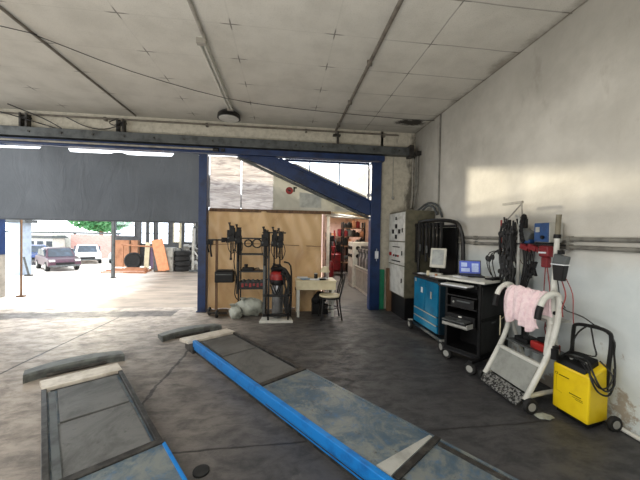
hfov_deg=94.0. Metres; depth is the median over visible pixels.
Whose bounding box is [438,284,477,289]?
keyboard tray
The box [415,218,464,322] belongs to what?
rack
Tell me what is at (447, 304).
shelf
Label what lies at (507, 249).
rack
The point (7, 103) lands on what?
loose cable
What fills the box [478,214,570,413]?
trolley
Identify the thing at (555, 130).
wall
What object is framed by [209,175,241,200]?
trim
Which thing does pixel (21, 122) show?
wall bracket
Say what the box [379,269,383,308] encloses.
board
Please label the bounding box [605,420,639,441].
pipe
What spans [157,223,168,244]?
window
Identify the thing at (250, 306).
plastic sack
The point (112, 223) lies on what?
post
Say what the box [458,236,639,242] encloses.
pipe
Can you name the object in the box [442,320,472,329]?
drawer
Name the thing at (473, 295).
shelf
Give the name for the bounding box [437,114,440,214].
pipe
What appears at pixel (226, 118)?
diffuser
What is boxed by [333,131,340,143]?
wall bracket
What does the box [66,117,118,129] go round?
loose cable
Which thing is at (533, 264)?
clamp
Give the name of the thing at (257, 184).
plastic sheet
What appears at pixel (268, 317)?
trolley
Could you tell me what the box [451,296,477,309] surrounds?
desktop computer
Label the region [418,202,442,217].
supply hose
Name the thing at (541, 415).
rag
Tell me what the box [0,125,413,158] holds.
ceiling beam
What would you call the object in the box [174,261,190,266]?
tyre
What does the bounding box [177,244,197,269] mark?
heap
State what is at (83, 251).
parked car
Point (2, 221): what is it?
wall
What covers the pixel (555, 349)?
pump
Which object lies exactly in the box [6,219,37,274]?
pillar
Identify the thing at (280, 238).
head
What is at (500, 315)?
wire
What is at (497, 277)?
tablet
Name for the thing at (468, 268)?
laptop
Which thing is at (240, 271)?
shelf rack
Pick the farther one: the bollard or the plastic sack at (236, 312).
the bollard
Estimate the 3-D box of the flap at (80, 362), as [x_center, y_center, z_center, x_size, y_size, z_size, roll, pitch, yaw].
[-2.705,1.362,3.325,0.840,0.080,0.360,0,1,-42]
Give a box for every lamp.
[217,109,240,122]
[320,266,329,277]
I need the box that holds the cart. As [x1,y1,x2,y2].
[407,272,449,351]
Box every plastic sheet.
[210,156,240,208]
[241,161,272,209]
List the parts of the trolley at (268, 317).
post, post, post, plate, post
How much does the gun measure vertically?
0.130 m
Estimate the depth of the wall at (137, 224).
13.23 m
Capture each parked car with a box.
[31,244,48,260]
[35,247,80,271]
[74,244,101,262]
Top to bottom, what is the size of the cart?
0.924 m
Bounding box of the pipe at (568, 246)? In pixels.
[458,241,639,252]
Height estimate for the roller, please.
0.070 m
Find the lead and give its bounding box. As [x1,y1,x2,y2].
[563,308,593,324]
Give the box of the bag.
[311,291,327,313]
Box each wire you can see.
[0,26,434,120]
[499,315,504,334]
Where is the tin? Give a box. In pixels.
[351,220,355,227]
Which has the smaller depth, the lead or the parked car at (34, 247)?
the lead
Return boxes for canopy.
[5,231,121,235]
[326,212,368,219]
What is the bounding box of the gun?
[242,264,259,270]
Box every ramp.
[40,363,186,479]
[179,328,518,479]
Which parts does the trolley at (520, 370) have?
foot plate, post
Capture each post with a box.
[16,220,26,296]
[110,222,115,277]
[179,223,181,247]
[189,226,197,271]
[196,154,208,311]
[326,216,329,276]
[367,162,381,309]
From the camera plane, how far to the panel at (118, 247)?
12.79 m
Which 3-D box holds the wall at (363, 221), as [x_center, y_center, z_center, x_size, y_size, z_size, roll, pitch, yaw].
[1.536,0.178,9.655,0.035,2.400,6.200,1,1,-7]
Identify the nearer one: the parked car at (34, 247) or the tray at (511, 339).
the tray at (511, 339)
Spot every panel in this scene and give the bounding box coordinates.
[115,240,139,266]
[273,172,350,211]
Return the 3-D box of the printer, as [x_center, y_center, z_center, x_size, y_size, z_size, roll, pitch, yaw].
[1.698,0.930,3.513,0.460,0.120,0.340,0,1,-34]
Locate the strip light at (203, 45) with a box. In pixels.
[196,36,233,110]
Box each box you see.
[337,229,342,235]
[550,250,573,323]
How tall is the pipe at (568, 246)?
0.054 m
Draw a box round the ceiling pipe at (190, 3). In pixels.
[187,0,206,39]
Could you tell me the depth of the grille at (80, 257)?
22.62 m
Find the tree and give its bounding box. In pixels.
[67,221,133,234]
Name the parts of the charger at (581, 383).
control panel, handle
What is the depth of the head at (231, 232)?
5.33 m
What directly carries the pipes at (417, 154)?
attached to the wall at (555, 130)
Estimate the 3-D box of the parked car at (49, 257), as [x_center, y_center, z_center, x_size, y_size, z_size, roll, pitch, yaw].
[-17.160,1.190,19.516,3.720,1.415,1.660,2,1,37]
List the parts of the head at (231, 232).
leg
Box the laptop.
[458,260,484,277]
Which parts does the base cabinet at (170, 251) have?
door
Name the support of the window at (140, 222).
in the wall at (137, 224)
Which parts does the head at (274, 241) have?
leg, cord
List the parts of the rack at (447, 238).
plate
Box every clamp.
[519,243,529,251]
[525,250,531,277]
[527,244,538,252]
[530,245,537,275]
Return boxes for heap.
[100,267,151,273]
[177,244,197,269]
[514,329,536,344]
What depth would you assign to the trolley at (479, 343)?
3.48 m
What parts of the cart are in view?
door, drawer, drawer, frame, door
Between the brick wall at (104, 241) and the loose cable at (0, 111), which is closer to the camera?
the loose cable at (0, 111)
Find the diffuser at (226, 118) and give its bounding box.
[219,115,238,122]
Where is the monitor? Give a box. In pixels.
[426,248,446,275]
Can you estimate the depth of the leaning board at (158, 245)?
11.33 m
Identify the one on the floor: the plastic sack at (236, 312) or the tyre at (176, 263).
the plastic sack at (236, 312)
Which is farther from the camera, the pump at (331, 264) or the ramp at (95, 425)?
the pump at (331, 264)
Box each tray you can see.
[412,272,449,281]
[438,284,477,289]
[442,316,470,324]
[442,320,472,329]
[506,337,564,355]
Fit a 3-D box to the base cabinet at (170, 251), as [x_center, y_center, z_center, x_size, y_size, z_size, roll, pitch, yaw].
[-5.864,0.757,11.671,0.360,0.920,0.460,1,1,-7]
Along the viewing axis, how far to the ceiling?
3.60 m
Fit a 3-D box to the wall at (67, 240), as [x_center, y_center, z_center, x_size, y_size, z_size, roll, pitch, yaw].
[-38.100,0.333,25.765,30.500,2.200,0.200,1,1,-7]
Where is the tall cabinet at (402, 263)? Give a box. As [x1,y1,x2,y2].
[388,210,433,319]
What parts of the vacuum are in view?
lid, handle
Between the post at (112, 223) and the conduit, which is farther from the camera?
the post at (112, 223)
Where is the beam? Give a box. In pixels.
[236,155,370,218]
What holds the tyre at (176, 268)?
on the floor
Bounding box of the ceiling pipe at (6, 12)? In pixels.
[0,6,135,116]
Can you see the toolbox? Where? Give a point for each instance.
(538, 344)
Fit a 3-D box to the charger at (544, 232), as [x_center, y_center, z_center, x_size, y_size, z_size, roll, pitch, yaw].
[2.240,-0.066,2.941,0.173,0.210,0.170,1,1,-7]
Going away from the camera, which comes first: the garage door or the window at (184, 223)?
the garage door
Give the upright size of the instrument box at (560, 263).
0.612 m
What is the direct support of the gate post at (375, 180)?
on the floor
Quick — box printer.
[442,309,477,329]
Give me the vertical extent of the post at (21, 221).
2.600 m
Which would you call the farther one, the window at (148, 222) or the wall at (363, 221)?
the window at (148, 222)
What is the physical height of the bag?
0.420 m
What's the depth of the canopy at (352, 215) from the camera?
8.67 m
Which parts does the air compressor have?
tank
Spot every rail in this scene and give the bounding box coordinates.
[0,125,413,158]
[121,244,152,267]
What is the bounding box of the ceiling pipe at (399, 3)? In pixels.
[335,0,403,130]
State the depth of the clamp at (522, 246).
3.08 m
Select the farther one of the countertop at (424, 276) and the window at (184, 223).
the window at (184, 223)
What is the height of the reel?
0.942 m
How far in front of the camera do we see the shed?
25.43 m
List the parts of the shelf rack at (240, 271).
cable coil, shelf, shelf, shelf, cable coil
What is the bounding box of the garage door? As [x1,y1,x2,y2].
[0,146,198,223]
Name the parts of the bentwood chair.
leg, seat, leg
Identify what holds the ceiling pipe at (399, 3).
attached to the ceiling
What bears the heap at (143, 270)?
on the floor
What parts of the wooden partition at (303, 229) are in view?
cord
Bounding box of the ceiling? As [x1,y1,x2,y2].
[0,0,588,133]
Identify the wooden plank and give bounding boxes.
[386,268,390,310]
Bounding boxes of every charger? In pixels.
[534,222,562,243]
[553,322,622,431]
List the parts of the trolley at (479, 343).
frame, panel, panel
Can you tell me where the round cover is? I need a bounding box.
[192,464,209,477]
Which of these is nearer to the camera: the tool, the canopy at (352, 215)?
the tool
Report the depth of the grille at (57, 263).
18.40 m
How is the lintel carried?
on the gate post at (203, 199)
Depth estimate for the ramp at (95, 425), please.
2.01 m
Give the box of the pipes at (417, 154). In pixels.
[410,151,420,207]
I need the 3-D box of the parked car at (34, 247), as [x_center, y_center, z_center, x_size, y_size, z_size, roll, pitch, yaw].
[-21.893,1.064,22.875,1.710,1.395,4.020,0,1,-45]
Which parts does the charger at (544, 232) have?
panel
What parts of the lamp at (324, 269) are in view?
lamp shade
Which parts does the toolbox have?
motor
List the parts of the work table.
leg, leg, leg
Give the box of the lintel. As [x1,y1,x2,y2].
[0,136,384,162]
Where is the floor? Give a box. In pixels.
[0,258,639,479]
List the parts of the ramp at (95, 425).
guide rail, lip plate, slip plate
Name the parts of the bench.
door, door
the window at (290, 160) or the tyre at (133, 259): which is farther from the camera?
the tyre at (133, 259)
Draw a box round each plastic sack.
[229,303,242,318]
[235,297,265,315]
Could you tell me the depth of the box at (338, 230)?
12.19 m
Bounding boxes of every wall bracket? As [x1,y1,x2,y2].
[18,112,31,126]
[116,118,126,131]
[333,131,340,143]
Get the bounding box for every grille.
[56,262,74,264]
[80,257,94,258]
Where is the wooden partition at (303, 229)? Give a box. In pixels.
[208,208,330,308]
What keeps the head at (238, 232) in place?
hanging from the trolley at (221, 275)
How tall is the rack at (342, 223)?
1.950 m
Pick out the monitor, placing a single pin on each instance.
(438, 256)
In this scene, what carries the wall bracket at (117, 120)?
attached to the wall at (399, 180)
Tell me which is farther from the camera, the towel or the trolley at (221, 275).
the trolley at (221, 275)
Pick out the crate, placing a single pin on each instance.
(248, 283)
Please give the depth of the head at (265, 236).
5.13 m
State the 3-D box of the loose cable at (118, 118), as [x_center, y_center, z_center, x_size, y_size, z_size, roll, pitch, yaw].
[-3.719,-2.122,5.461,0.266,0.233,0.057,1,1,-7]
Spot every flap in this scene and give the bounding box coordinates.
[23,351,124,383]
[158,323,221,341]
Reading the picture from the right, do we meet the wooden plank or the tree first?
the wooden plank
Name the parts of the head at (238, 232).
leg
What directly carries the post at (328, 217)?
on the floor
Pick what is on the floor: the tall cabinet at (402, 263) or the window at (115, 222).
the tall cabinet at (402, 263)
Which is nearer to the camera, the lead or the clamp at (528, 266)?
the lead
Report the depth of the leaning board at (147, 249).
11.96 m
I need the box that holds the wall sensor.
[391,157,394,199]
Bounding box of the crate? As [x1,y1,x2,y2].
[239,279,262,287]
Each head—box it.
[227,222,235,259]
[235,224,242,261]
[261,227,269,265]
[271,227,279,264]
[277,228,285,264]
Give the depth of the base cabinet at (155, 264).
11.41 m
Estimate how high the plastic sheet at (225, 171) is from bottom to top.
1.030 m
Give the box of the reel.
[538,245,553,333]
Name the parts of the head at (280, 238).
leg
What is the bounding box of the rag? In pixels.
[534,412,553,419]
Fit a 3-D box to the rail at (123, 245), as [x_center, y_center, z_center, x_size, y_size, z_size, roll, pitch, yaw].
[-7.119,0.679,11.731,1.284,1.030,0.060,1,1,-5]
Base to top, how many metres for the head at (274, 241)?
0.675 m
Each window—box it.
[115,222,134,236]
[140,222,146,243]
[148,222,153,241]
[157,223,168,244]
[183,223,195,242]
[285,159,369,198]
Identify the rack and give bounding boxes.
[238,236,267,313]
[340,222,364,279]
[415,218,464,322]
[485,201,532,349]
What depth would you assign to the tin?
9.82 m
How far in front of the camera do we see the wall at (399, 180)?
5.95 m
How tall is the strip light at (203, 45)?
0.080 m
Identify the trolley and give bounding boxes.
[206,238,237,317]
[259,229,292,322]
[435,275,504,374]
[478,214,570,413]
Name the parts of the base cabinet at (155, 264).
door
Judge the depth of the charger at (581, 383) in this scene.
2.40 m
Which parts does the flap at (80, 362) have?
hinge rod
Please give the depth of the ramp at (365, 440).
2.18 m
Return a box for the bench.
[354,246,367,295]
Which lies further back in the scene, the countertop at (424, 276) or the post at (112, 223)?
the post at (112, 223)
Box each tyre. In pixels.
[124,252,142,266]
[174,250,190,255]
[174,256,189,260]
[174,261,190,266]
[174,266,189,271]
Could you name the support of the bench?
on the floor
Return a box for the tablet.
[485,276,500,280]
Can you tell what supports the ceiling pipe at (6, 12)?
attached to the ceiling
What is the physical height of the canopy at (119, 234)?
2.420 m
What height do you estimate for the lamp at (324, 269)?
0.230 m
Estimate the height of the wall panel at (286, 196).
0.850 m
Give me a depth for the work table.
5.47 m
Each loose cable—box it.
[0,111,54,127]
[7,103,60,127]
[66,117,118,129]
[109,118,123,129]
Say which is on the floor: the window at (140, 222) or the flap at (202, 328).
the flap at (202, 328)
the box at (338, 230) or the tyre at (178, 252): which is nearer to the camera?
the tyre at (178, 252)
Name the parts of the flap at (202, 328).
hinge rod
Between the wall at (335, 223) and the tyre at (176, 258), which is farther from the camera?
the wall at (335, 223)
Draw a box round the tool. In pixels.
[523,228,533,242]
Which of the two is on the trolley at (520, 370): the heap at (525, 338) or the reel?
the heap at (525, 338)
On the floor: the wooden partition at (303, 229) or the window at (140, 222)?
the wooden partition at (303, 229)
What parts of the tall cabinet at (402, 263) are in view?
door panel, door panel, door panel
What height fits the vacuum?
0.929 m
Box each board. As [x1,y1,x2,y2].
[144,242,149,268]
[150,247,152,269]
[151,238,169,271]
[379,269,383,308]
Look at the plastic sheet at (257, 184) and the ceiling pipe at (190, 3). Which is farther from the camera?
the plastic sheet at (257, 184)
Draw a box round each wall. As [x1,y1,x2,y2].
[0,108,415,307]
[0,219,5,296]
[5,233,70,257]
[71,234,118,257]
[115,200,241,265]
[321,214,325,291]
[325,217,346,270]
[347,0,639,436]
[347,216,368,241]
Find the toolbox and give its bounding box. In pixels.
[530,337,560,351]
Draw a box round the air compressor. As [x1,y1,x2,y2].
[331,230,343,271]
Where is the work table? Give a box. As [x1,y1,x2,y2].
[295,277,336,316]
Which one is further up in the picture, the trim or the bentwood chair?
the trim
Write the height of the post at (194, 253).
1.769 m
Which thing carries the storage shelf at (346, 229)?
on the floor
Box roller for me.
[0,138,224,151]
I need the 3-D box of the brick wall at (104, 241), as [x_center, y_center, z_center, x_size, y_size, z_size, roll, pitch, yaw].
[-20.975,0.603,27.819,4.000,2.200,0.200,1,1,-7]
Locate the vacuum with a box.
[270,264,291,317]
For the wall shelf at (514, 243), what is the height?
0.115 m
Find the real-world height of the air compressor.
1.700 m
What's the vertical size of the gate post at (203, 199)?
3.000 m
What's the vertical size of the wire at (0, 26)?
0.049 m
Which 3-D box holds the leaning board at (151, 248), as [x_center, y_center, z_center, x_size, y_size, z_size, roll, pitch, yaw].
[-6.795,0.718,12.042,0.211,0.954,0.060,1,1,-7]
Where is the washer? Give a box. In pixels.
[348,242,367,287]
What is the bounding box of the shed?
[31,235,67,246]
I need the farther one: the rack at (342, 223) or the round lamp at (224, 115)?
the rack at (342, 223)
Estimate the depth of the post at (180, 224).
13.12 m
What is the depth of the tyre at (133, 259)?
12.02 m
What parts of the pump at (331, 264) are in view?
tank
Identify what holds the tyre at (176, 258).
on the tyre at (176, 263)
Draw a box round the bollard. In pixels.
[23,257,32,275]
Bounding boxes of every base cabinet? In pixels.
[154,246,166,270]
[165,247,176,271]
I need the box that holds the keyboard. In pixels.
[441,282,473,287]
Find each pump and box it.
[329,236,336,277]
[550,345,559,359]
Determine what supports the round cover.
on the floor
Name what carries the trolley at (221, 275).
on the floor
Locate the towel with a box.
[504,285,552,331]
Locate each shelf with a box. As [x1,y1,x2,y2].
[325,229,348,271]
[446,303,477,311]
[447,291,477,299]
[514,243,565,253]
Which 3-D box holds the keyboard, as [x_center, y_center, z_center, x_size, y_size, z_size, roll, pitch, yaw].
[1.571,0.515,3.429,0.150,0.020,0.320,0,1,-34]
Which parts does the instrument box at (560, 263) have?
knob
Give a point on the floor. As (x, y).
(202, 416)
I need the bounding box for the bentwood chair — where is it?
[318,272,345,320]
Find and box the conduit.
[0,112,398,137]

